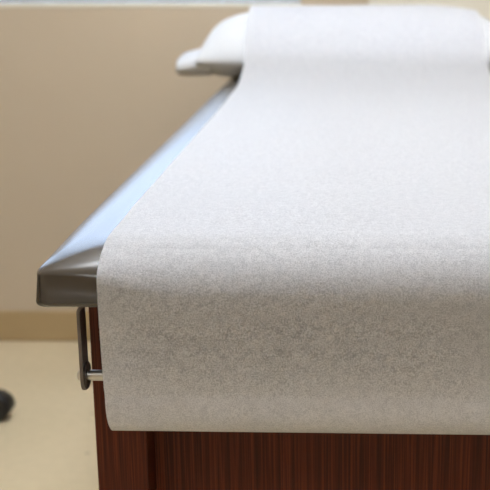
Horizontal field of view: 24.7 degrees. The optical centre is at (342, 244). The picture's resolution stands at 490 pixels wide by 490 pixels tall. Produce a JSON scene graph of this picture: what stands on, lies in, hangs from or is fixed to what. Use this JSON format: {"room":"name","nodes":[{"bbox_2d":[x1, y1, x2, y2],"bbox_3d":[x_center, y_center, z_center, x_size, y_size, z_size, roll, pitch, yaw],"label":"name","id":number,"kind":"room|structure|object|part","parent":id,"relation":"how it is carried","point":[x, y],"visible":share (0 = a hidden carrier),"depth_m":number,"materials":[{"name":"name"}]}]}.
{"room":"examination room","nodes":[
{"label":"examination room","id":0,"kind":"room"},
{"bbox_2d":[0,341,98,489],"bbox_3d":[-0.100,1.050,0.286,3.980,0.100,6.330,0,14,0],"label":"floor","id":1,"kind":"structure","parent":0,"point":[48,439],"depth_m":2.63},
{"bbox_2d":[0,389,14,420],"bbox_3d":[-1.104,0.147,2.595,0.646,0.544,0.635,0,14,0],"label":"caster wheel","id":2,"kind":"object","parent":1,"relation":"on","point":[7,402],"visible":1,"depth_m":2.62,"materials":[{"name":"black plastic"}]},
{"bbox_2d":[36,77,489,489],"bbox_3d":[0.049,0.155,2.034,0.647,0.798,1.989,0,14,0],"label":"exam table","id":3,"kind":"object","parent":1,"relation":"on","point":[126,460],"visible":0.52,"depth_m":1.22,"materials":[{"name":"brown wood"}]},
{"bbox_2d":[83,361,90,388],"bbox_3d":[-0.242,0.123,1.052,0.002,0.026,0.026,0,14,0],"label":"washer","id":4,"kind":"object","parent":3,"relation":"in","point":[86,364],"depth_m":1.05,"materials":[{"name":"metal"}]},
{"bbox_3d":[0.049,0.127,1.053,0.584,0.018,0.010,0,14,0],"label":"roll rod","id":5,"kind":"part","parent":3,"relation":"part of","materials":[{"name":"metal"}]},
{"bbox_3d":[0.049,0.337,1.231,0.619,0.650,0.048,0,14,0],"label":"frame","id":6,"kind":"part","parent":3,"relation":"part of","materials":[{"name":"brown wood"}]},
{"bbox_2d":[37,77,239,306],"bbox_3d":[0.049,-0.207,1.945,0.647,0.052,1.989,0,14,0],"label":"cushion","id":7,"kind":"object","parent":3,"relation":"on","point":[68,278],"depth_m":1.07,"materials":[{"name":"grey plastic"}]},
{"bbox_2d":[97,5,489,434],"bbox_3d":[0.050,-0.213,1.926,0.533,0.349,1.960,0,14,0],"label":"paper","id":8,"kind":"object","parent":3,"relation":"on","point":[315,258],"visible":1,"depth_m":1.02,"materials":[{"name":"paper"}]},
{"bbox_3d":[0.049,0.338,1.250,0.509,0.518,0.009,0,14,0],"label":"panel","id":9,"kind":"part","parent":3,"relation":"part of","materials":[{"name":"brown wood"}]},
{"bbox_2d":[176,12,489,77],"bbox_3d":[0.010,-0.484,2.649,0.770,0.150,0.395,0,14,0],"label":"pillow","id":10,"kind":"object","parent":3,"relation":"on","point":[222,53],"visible":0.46,"depth_m":2.49,"materials":[{"name":"white fabric"}]},
{"bbox_2d":[0,0,367,310],"bbox_3d":[-0.100,-1.004,2.966,3.700,2.600,0.140,0,14,0],"label":"wall","id":11,"kind":"structure","parent":0,"point":[88,96],"depth_m":3.05,"materials":[{"name":"beige paint"}]},
{"bbox_2d":[0,311,89,340],"bbox_3d":[-0.935,0.232,3.194,2.006,0.091,0.011,0,14,0],"label":"baseboard","id":12,"kind":"structure","parent":11,"relation":"attached to","point":[14,325],"depth_m":3.19,"materials":[{"name":"plastic"}]},
{"bbox_2d":[0,0,300,7],"bbox_3d":[-0.931,-1.261,2.883,1.637,1.261,0.107,0,14,0],"label":"window","id":13,"kind":"structure","parent":11,"relation":"in","point":[3,3],"depth_m":3.01,"materials":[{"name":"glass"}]},
{"bbox_3d":[-0.931,-0.648,3.009,1.637,0.010,0.057,0,14,0],"label":"sill","id":14,"kind":"part","parent":13,"relation":"part of","materials":[{"name":"laminate"}]},
{"bbox_3d":[-0.931,-1.273,2.909,1.637,1.251,0.050,0,14,0],"label":"frame","id":15,"kind":"part","parent":13,"relation":"part of","materials":[{"name":"white"}]},
{"bbox_2d":[368,0,489,19],"bbox_3d":[0.294,-0.980,2.869,0.452,2.600,0.060,0,14,0],"label":"trim","id":16,"kind":"structure","parent":11,"relation":"attached to","point":[482,6],"depth_m":2.92,"materials":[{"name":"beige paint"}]}
]}

